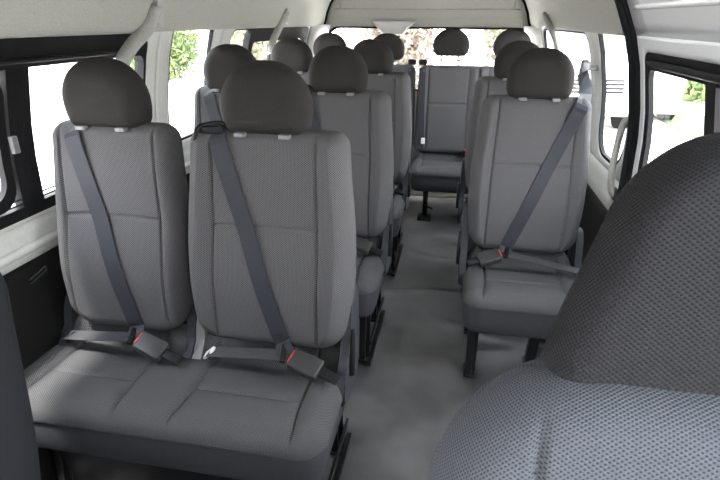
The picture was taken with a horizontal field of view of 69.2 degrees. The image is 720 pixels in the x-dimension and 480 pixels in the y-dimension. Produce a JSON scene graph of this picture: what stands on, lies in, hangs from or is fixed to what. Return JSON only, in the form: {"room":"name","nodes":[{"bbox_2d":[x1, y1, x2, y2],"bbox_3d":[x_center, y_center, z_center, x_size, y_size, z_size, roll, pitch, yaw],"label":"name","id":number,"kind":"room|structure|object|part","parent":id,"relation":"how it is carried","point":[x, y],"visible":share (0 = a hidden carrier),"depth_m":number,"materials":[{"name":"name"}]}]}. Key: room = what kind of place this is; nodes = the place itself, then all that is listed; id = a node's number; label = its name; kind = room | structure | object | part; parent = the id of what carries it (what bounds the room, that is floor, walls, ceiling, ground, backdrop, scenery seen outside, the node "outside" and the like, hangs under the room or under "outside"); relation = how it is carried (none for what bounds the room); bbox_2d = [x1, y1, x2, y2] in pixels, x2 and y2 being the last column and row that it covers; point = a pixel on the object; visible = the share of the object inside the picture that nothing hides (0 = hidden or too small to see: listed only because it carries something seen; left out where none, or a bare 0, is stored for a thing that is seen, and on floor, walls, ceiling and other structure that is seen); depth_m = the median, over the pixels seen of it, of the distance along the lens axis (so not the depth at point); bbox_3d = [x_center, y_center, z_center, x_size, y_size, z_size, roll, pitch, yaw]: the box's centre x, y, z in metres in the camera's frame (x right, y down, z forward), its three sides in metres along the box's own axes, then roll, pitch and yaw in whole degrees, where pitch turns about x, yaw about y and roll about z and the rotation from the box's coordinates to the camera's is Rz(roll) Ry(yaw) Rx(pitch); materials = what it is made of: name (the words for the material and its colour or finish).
{"room":"vehicle interior","nodes":[
{"label":"vehicle interior","id":0,"kind":"room"},
{"bbox_2d":[0,26,310,275],"bbox_3d":[-0.832,-0.515,2.046,0.160,0.723,5.001,5,23,10],"label":"wall","id":1,"kind":"structure","parent":0,"point":[19,234],"depth_m":2.04,"materials":[{"name":"white plastic"}]},
{"bbox_2d":[0,34,147,229],"bbox_3d":[-0.999,-0.243,1.336,0.118,0.510,1.645,4,23,9],"label":"window","id":2,"kind":"structure","parent":1,"relation":"in","point":[21,185],"depth_m":1.50,"materials":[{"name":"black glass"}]},
{"bbox_3d":[-1.059,-0.121,1.101,0.070,0.383,0.805,4,23,9],"label":"sash","id":3,"kind":"part","parent":2,"relation":"part of","materials":[{"name":"black metal"}]},
{"bbox_2d":[0,161,189,268],"bbox_3d":[-0.856,-0.223,2.174,0.096,0.032,4.901,4,23,9],"label":"trim","id":4,"kind":"structure","parent":1,"relation":"attached to","point":[19,253],"depth_m":1.57,"materials":[{"name":"white plastic"}]},
{"bbox_2d":[3,173,189,479],"bbox_3d":[-0.835,0.138,2.321,0.119,0.706,5.001,5,23,10],"label":"trim","id":5,"kind":"structure","parent":1,"relation":"attached to","point":[37,291],"depth_m":1.62,"materials":[{"name":"grey plastic"}]},
{"bbox_2d":[115,0,164,65],"bbox_3d":[-0.778,-0.688,1.842,0.060,0.305,0.313,8,24,18],"label":"belt cover","id":6,"kind":"object","parent":1,"relation":"attached to","point":[133,43],"visible":0.79,"depth_m":1.85,"materials":[{"name":"white plastic"}]},
{"bbox_2d":[168,30,213,139],"bbox_3d":[-0.766,-0.741,2.406,0.122,0.540,0.400,4,23,9],"label":"window","id":7,"kind":"structure","parent":1,"relation":"in","point":[211,32],"depth_m":2.49,"materials":[{"name":"black rubber"}]},
{"bbox_2d":[230,27,308,59],"bbox_3d":[-0.579,-1.123,3.389,0.126,0.483,1.333,5,23,11],"label":"window","id":8,"kind":"structure","parent":1,"relation":"in","point":[252,35],"depth_m":3.19,"materials":[{"name":"black rubber"}]},
{"bbox_3d":[-0.553,-1.172,3.501,0.124,0.465,1.065,5,23,12],"label":"frame","id":9,"kind":"part","parent":8,"relation":"part of","materials":[{"name":"grey plastic"}]},
{"bbox_2d":[268,8,289,53],"bbox_3d":[-0.497,-1.296,3.239,0.050,0.266,0.265,11,25,23],"label":"belt cover","id":10,"kind":"object","parent":1,"relation":"attached to","point":[285,17],"visible":0.96,"depth_m":3.22,"materials":[{"name":"white plastic"}]},
{"bbox_2d":[0,0,623,37],"bbox_3d":[0.050,-0.880,1.716,1.811,0.384,5.000,4,23,9],"label":"ceiling","id":11,"kind":"structure","parent":0,"point":[18,18],"depth_m":2.05,"materials":[{"name":"fabric"}]},
{"bbox_2d":[321,196,544,479],"bbox_3d":[0.042,0.538,2.314,1.860,0.038,5.000,4,23,9],"label":"floor","id":12,"kind":"structure","parent":0,"point":[399,407],"depth_m":2.32,"materials":[{"name":"grey carpet"}]},
{"bbox_2d":[0,272,40,479],"bbox_3d":[-0.790,0.476,0.735,0.536,1.296,0.563,4,23,9],"label":"seat","id":13,"kind":"object","parent":12,"relation":"on","point":[19,457],"visible":1,"depth_m":0.76,"materials":[{"name":"fabric"}]},
{"bbox_2d":[24,57,358,479],"bbox_3d":[-0.501,0.137,1.578,0.998,1.288,0.682,4,23,9],"label":"seat","id":14,"kind":"object","parent":12,"relation":"on","point":[257,257],"visible":0.99,"depth_m":1.47,"materials":[{"name":"fabric"}]},
{"bbox_3d":[-0.910,0.671,1.606,0.046,0.274,0.085,4,23,9],"label":"leg","id":15,"kind":"part","parent":14,"relation":"part of","materials":[{"name":"black metal"}]},
{"bbox_3d":[-0.717,-0.035,1.600,0.420,0.639,0.192,4,23,9],"label":"backrest","id":16,"kind":"part","parent":14,"relation":"part of","materials":[{"name":"grey fabric"}]},
{"bbox_2d":[24,315,342,460],"bbox_3d":[-0.535,0.392,1.559,0.976,0.109,0.440,4,23,9],"label":"cushion","id":17,"kind":"object","parent":14,"relation":"on","point":[203,390],"depth_m":1.47,"materials":[{"name":"grey fabric"}]},
{"bbox_3d":[-0.259,0.003,1.516,0.500,0.639,0.208,4,23,9],"label":"backrest","id":18,"kind":"part","parent":14,"relation":"part of","materials":[{"name":"grey fabric"}]},
{"bbox_3d":[-0.077,0.603,1.779,0.046,0.275,0.097,4,23,9],"label":"leg","id":19,"kind":"part","parent":14,"relation":"part of","materials":[{"name":"black metal"}]},
{"bbox_3d":[-0.080,0.745,1.658,0.018,0.110,0.460,4,23,9],"label":"floor rail","id":20,"kind":"part","parent":14,"relation":"part of","materials":[{"name":"black metal"}]},
{"bbox_3d":[-0.025,0.335,1.556,0.025,0.148,0.038,4,23,9],"label":"recline lever","id":21,"kind":"part","parent":14,"relation":"part of","materials":[{"name":"black plastic"}]},
{"bbox_2d":[194,44,393,365],"bbox_3d":[-0.342,-0.197,2.373,0.998,1.288,0.682,4,23,9],"label":"seat","id":22,"kind":"object","parent":12,"relation":"on","point":[337,75],"visible":0.36,"depth_m":2.21,"materials":[{"name":"grey fabric"}]},
{"bbox_3d":[-0.558,-0.369,2.395,0.420,0.639,0.192,4,23,9],"label":"backrest","id":23,"kind":"part","parent":22,"relation":"part of","materials":[{"name":"grey fabric"}]},
{"bbox_3d":[-0.100,-0.331,2.311,0.500,0.639,0.208,4,23,9],"label":"backrest","id":24,"kind":"part","parent":22,"relation":"part of","materials":[{"name":"grey fabric"}]},
{"bbox_3d":[0.021,0.396,2.271,0.046,0.275,0.085,4,23,9],"label":"leg","id":25,"kind":"part","parent":22,"relation":"part of","materials":[{"name":"black metal"}]},
{"bbox_2d":[355,235,383,294],"bbox_3d":[-0.376,0.057,2.354,0.976,0.109,0.440,4,23,9],"label":"cushion","id":26,"kind":"object","parent":22,"relation":"on","point":[369,255],"depth_m":2.25,"materials":[{"name":"grey fabric"}]},
{"bbox_3d":[0.082,0.268,2.574,0.046,0.275,0.097,4,23,9],"label":"leg","id":27,"kind":"part","parent":22,"relation":"part of","materials":[{"name":"black metal"}]},
{"bbox_3d":[0.080,0.411,2.453,0.018,0.110,0.460,4,23,9],"label":"floor rail","id":28,"kind":"part","parent":22,"relation":"part of","materials":[{"name":"black metal"}]},
{"bbox_3d":[0.134,0.001,2.351,0.025,0.148,0.038,4,23,9],"label":"recline lever","id":29,"kind":"part","parent":22,"relation":"part of","materials":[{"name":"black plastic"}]},
{"bbox_2d":[271,38,411,276],"bbox_3d":[-0.183,-0.532,3.168,0.998,1.288,0.682,4,23,9],"label":"seat","id":30,"kind":"object","parent":12,"relation":"on","point":[378,57],"visible":0.3,"depth_m":3.00,"materials":[{"name":"grey fabric"}]},
{"bbox_3d":[-0.399,-0.704,3.190,0.420,0.639,0.192,4,23,9],"label":"backrest","id":31,"kind":"part","parent":30,"relation":"part of","materials":[{"name":"grey fabric"}]},
{"bbox_3d":[0.059,-0.665,3.106,0.500,0.639,0.208,4,23,9],"label":"backrest","id":32,"kind":"part","parent":30,"relation":"part of","materials":[{"name":"grey fabric"}]},
{"bbox_3d":[0.180,0.061,3.066,0.046,0.275,0.085,4,23,9],"label":"leg","id":33,"kind":"part","parent":30,"relation":"part of","materials":[{"name":"black metal"}]},
{"bbox_3d":[0.239,0.076,3.248,0.018,0.110,0.460,4,23,9],"label":"floor rail","id":34,"kind":"part","parent":30,"relation":"part of","materials":[{"name":"black metal"}]},
{"bbox_3d":[0.241,-0.066,3.369,0.046,0.275,0.097,4,23,9],"label":"leg","id":35,"kind":"part","parent":30,"relation":"part of","materials":[{"name":"black metal"}]},
{"bbox_2d":[393,182,404,218],"bbox_3d":[-0.217,-0.277,3.149,0.976,0.109,0.440,4,23,9],"label":"cushion","id":36,"kind":"object","parent":30,"relation":"on","point":[398,189],"depth_m":3.06,"materials":[{"name":"grey fabric"}]},
{"bbox_3d":[0.293,-0.333,3.146,0.025,0.148,0.038,4,23,9],"label":"recline lever","id":37,"kind":"part","parent":30,"relation":"part of","materials":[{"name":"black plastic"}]},
{"bbox_2d":[313,33,416,184],"bbox_3d":[-0.049,-0.849,3.910,0.880,1.296,0.480,4,23,9],"label":"bench","id":38,"kind":"object","parent":12,"relation":"on","point":[393,41],"visible":0.2,"depth_m":3.83,"materials":[{"name":"fabric"}]},
{"bbox_3d":[-0.022,-1.016,3.995,0.880,0.631,0.189,4,23,9],"label":"backrest","id":39,"kind":"part","parent":38,"relation":"part of","materials":[{"name":"grey fabric"}]},
{"bbox_2d":[410,29,530,220],"bbox_3d":[0.826,-0.799,3.757,0.880,1.332,0.480,4,23,9],"label":"bench","id":40,"kind":"object","parent":12,"relation":"on","point":[445,93],"visible":0.6,"depth_m":3.80,"materials":[{"name":"fabric"}]},
{"bbox_2d":[410,151,464,177],"bbox_3d":[0.821,-0.560,3.836,0.880,0.109,0.440,4,23,9],"label":"cushion","id":41,"kind":"object","parent":40,"relation":"on","point":[426,164],"depth_m":3.80,"materials":[{"name":"grey fabric"}]},
{"bbox_3d":[0.853,-0.949,3.849,0.880,0.631,0.189,4,23,9],"label":"backrest","id":42,"kind":"part","parent":40,"relation":"part of","materials":[{"name":"grey fabric"}]},
{"bbox_2d":[456,41,567,291],"bbox_3d":[0.852,-0.433,2.942,0.580,1.287,0.869,4,23,9],"label":"seat","id":43,"kind":"object","parent":12,"relation":"on","point":[485,86],"visible":0.21,"depth_m":2.75,"materials":[{"name":"grey fabric"}]},
{"bbox_3d":[0.560,-0.254,2.961,0.025,0.148,0.038,4,23,9],"label":"recline lever","id":44,"kind":"part","parent":43,"relation":"part of","materials":[{"name":"black plastic"}]},
{"bbox_3d":[0.818,-0.549,2.841,0.468,0.639,0.203,4,23,9],"label":"backrest","id":45,"kind":"part","parent":43,"relation":"part of","materials":[{"name":"grey fabric"}]},
{"bbox_2d":[456,48,597,376],"bbox_3d":[0.728,-0.146,2.259,0.580,1.287,0.869,4,23,9],"label":"seat","id":46,"kind":"object","parent":12,"relation":"on","point":[523,208],"visible":0.94,"depth_m":2.09,"materials":[{"name":"fabric"}]},
{"bbox_3d":[0.435,0.033,2.279,0.025,0.148,0.038,4,23,9],"label":"recline lever","id":47,"kind":"part","parent":46,"relation":"part of","materials":[{"name":"black plastic"}]},
{"bbox_3d":[0.526,0.311,2.480,0.046,0.274,0.092,4,23,9],"label":"leg","id":48,"kind":"part","parent":46,"relation":"part of","materials":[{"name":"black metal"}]},
{"bbox_3d":[0.467,0.436,2.184,0.046,0.273,0.085,4,23,9],"label":"leg","id":49,"kind":"part","parent":46,"relation":"part of","materials":[{"name":"black metal"}]},
{"bbox_2d":[462,244,574,315],"bbox_3d":[0.666,0.146,2.158,0.470,0.109,0.440,4,23,9],"label":"cushion","id":50,"kind":"object","parent":46,"relation":"on","point":[521,283],"depth_m":2.11,"materials":[{"name":"grey fabric"}]},
{"bbox_3d":[0.693,-0.262,2.159,0.468,0.639,0.203,4,23,9],"label":"backrest","id":51,"kind":"part","parent":46,"relation":"part of","materials":[{"name":"grey fabric"}]},
{"bbox_3d":[0.732,0.424,2.212,0.046,0.276,0.129,4,23,9],"label":"leg","id":52,"kind":"part","parent":46,"relation":"part of","materials":[{"name":"black metal"}]},
{"bbox_2d":[427,132,719,479],"bbox_3d":[0.285,0.600,0.456,0.536,1.296,0.563,4,23,9],"label":"seat","id":53,"kind":"object","parent":12,"relation":"on","point":[624,383],"visible":1,"depth_m":0.44,"materials":[{"name":"fabric"}]},
{"bbox_3d":[0.310,0.438,0.532,0.536,0.637,0.236,4,23,9],"label":"backrest","id":54,"kind":"part","parent":53,"relation":"part of","materials":[{"name":"grey fabric"}]},
{"bbox_2d":[326,0,547,165],"bbox_3d":[0.487,-1.193,4.174,1.840,1.732,0.146,4,23,9],"label":"door","id":55,"kind":"structure","parent":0,"point":[396,17],"depth_m":3.97,"materials":[{"name":"plastic"}]},
{"bbox_2d":[307,24,542,56],"bbox_3d":[0.466,-1.304,4.002,1.801,0.632,0.263,4,23,9],"label":"trim","id":56,"kind":"structure","parent":55,"relation":"attached to","point":[535,34],"depth_m":3.92,"materials":[{"name":"white plastic"}]},
{"bbox_2d":[329,26,523,90],"bbox_3d":[0.510,-1.423,4.120,1.580,0.478,0.040,4,23,9],"label":"window","id":57,"kind":"structure","parent":55,"relation":"in","point":[336,27],"depth_m":4.00,"materials":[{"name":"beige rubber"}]},
{"bbox_2d":[324,0,530,25],"bbox_3d":[0.482,-1.222,4.133,1.781,1.619,0.020,4,23,9],"label":"trim","id":58,"kind":"structure","parent":55,"relation":"attached to","point":[523,1],"depth_m":3.82,"materials":[{"name":"black rubber"}]},
{"bbox_2d":[410,185,467,198],"bbox_3d":[0.483,-0.437,4.496,1.700,0.090,0.120,4,23,9],"label":"trim","id":59,"kind":"structure","parent":55,"relation":"attached to","point":[412,192],"depth_m":4.44,"materials":[{"name":"grey"}]},
{"bbox_2d":[541,28,628,209],"bbox_3d":[1.168,-0.871,2.969,0.151,0.763,2.332,4,23,9],"label":"wall","id":60,"kind":"structure","parent":0,"point":[598,169],"depth_m":2.40,"materials":[{"name":"white plastic"}]},
{"bbox_2d":[541,12,562,51],"bbox_3d":[1.119,-1.194,3.041,0.046,0.252,0.494,2,23,3],"label":"belt cover","id":61,"kind":"object","parent":60,"relation":"attached to","point":[545,20],"visible":0.86,"depth_m":3.06,"materials":[{"name":"white plastic"}]},
{"bbox_2d":[543,29,590,72],"bbox_3d":[1.220,-0.999,3.119,0.111,0.483,1.263,4,23,8],"label":"window","id":62,"kind":"structure","parent":60,"relation":"in","point":[544,30],"depth_m":3.49,"materials":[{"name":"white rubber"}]},
{"bbox_2d":[564,183,607,263],"bbox_3d":[1.170,-0.217,3.244,0.095,0.666,2.332,4,23,8],"label":"trim","id":63,"kind":"structure","parent":60,"relation":"attached to","point":[594,213],"depth_m":2.35,"materials":[{"name":"black plastic"}]},
{"bbox_2d":[598,33,628,163],"bbox_3d":[1.026,-0.606,2.155,0.123,0.575,0.440,4,23,9],"label":"window","id":64,"kind":"structure","parent":60,"relation":"in","point":[604,154],"depth_m":2.32,"materials":[{"name":"black rubber"}]},
{"bbox_2d":[607,116,627,200],"bbox_3d":[0.998,-0.316,2.014,0.056,0.350,0.081,4,23,9],"label":"handle","id":65,"kind":"object","parent":60,"relation":"attached to","point":[612,191],"visible":0.79,"depth_m":2.02,"materials":[{"name":"grey plastic"}]},
{"bbox_2d":[614,0,640,196],"bbox_3d":[0.903,-0.200,1.986,0.239,1.571,0.064,4,23,9],"label":"trim","id":66,"kind":"structure","parent":60,"relation":"attached to","point":[622,6],"depth_m":1.83,"materials":[{"name":"black rubber"}]},
{"bbox_2d":[627,0,719,176],"bbox_3d":[0.751,0.137,1.192,0.234,1.603,1.730,4,23,9],"label":"door","id":67,"kind":"structure","parent":60,"relation":"in","point":[687,29],"depth_m":1.40,"materials":[{"name":"white paint"}]},
{"bbox_2d":[637,52,719,171],"bbox_3d":[0.843,-0.134,1.195,0.104,0.500,1.335,4,23,9],"label":"window","id":68,"kind":"structure","parent":67,"relation":"attached to","point":[706,73],"depth_m":1.40,"materials":[{"name":"black plastic"}]},
{"label":"outside","id":69,"kind":"structure","parent":0,"visible":0},
{"bbox_2d":[0,32,704,206],"bbox_3d":[5.429,-9.586,27.976,120.000,0.001,120.000,4,23,9],"label":"outdoor background","id":70,"kind":"structure","parent":69,"point":[47,106],"depth_m":12.83,"materials":[{"name":"white"}]},
{"bbox_2d":[130,30,203,79],"bbox_3d":[-7.029,-7.420,18.483,3.557,3.969,3.183,4,23,9],"label":"tree","id":71,"kind":"object","parent":70,"relation":"on","point":[183,42],"visible":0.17,"depth_m":18.31,"materials":[{"name":"green plant"}]},
{"bbox_2d":[230,30,298,59],"bbox_3d":[-2.738,-6.607,14.379,2.913,5.637,2.853,4,23,9],"label":"tree","id":72,"kind":"object","parent":70,"relation":"on","point":[236,37],"visible":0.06,"depth_m":13.89,"materials":[{"name":"green plant"}]},
{"bbox_2d":[362,28,438,88],"bbox_3d":[1.065,-5.801,14.061,2.752,4.781,2.436,4,23,9],"label":"tree","id":73,"kind":"object","parent":70,"relation":"on","point":[418,33],"visible":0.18,"depth_m":13.79,"materials":[{"name":"brown plant"}]},
{"bbox_2d":[207,28,603,96],"bbox_3d":[0.561,-3.085,9.210,6.857,2.553,0.065,4,23,9],"label":"wire fence","id":74,"kind":"object","parent":70,"relation":"on","point":[208,31],"visible":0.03,"depth_m":8.93,"materials":[{"name":"grey metal"}]},
{"bbox_2d":[477,29,504,65],"bbox_3d":[4.260,-7.235,14.813,3.190,5.900,2.798,4,23,9],"label":"tree","id":75,"kind":"object","parent":70,"relation":"on","point":[487,37],"visible":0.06,"depth_m":15.27,"materials":[{"name":"green plant"}]},
{"bbox_2d":[547,31,627,127],"bbox_3d":[4.597,-3.935,11.667,1.930,2.249,4.880,3,23,5],"label":"van","id":76,"kind":"object","parent":70,"relation":"on","point":[615,45],"visible":0.18,"depth_m":9.71,"materials":[{"name":"white paint"}]},
{"bbox_2d":[572,79,625,93],"bbox_3d":[4.354,-2.818,9.579,0.950,0.245,0.050,3,23,5],"label":"grille","id":77,"kind":"object","parent":76,"relation":"attached to","point":[614,86],"depth_m":9.55,"materials":[{"name":"black plastic"}]},
{"bbox_2d":[654,71,686,119],"bbox_3d":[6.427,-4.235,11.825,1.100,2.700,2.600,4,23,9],"label":"truck","id":78,"kind":"object","parent":70,"relation":"on","point":[668,89],"visible":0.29,"depth_m":10.90,"materials":[{"name":"white paint"}]},
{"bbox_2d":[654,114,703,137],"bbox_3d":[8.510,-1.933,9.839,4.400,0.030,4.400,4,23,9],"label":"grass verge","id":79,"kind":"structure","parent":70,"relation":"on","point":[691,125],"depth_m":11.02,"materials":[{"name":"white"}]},
{"bbox_2d":[682,80,704,103],"bbox_3d":[10.044,-5.022,14.916,5.551,2.238,4.881,4,23,9],"label":"bush","id":80,"kind":"object","parent":70,"relation":"on","point":[693,90],"visible":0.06,"depth_m":13.89,"materials":[{"name":"green plant"}]}
]}

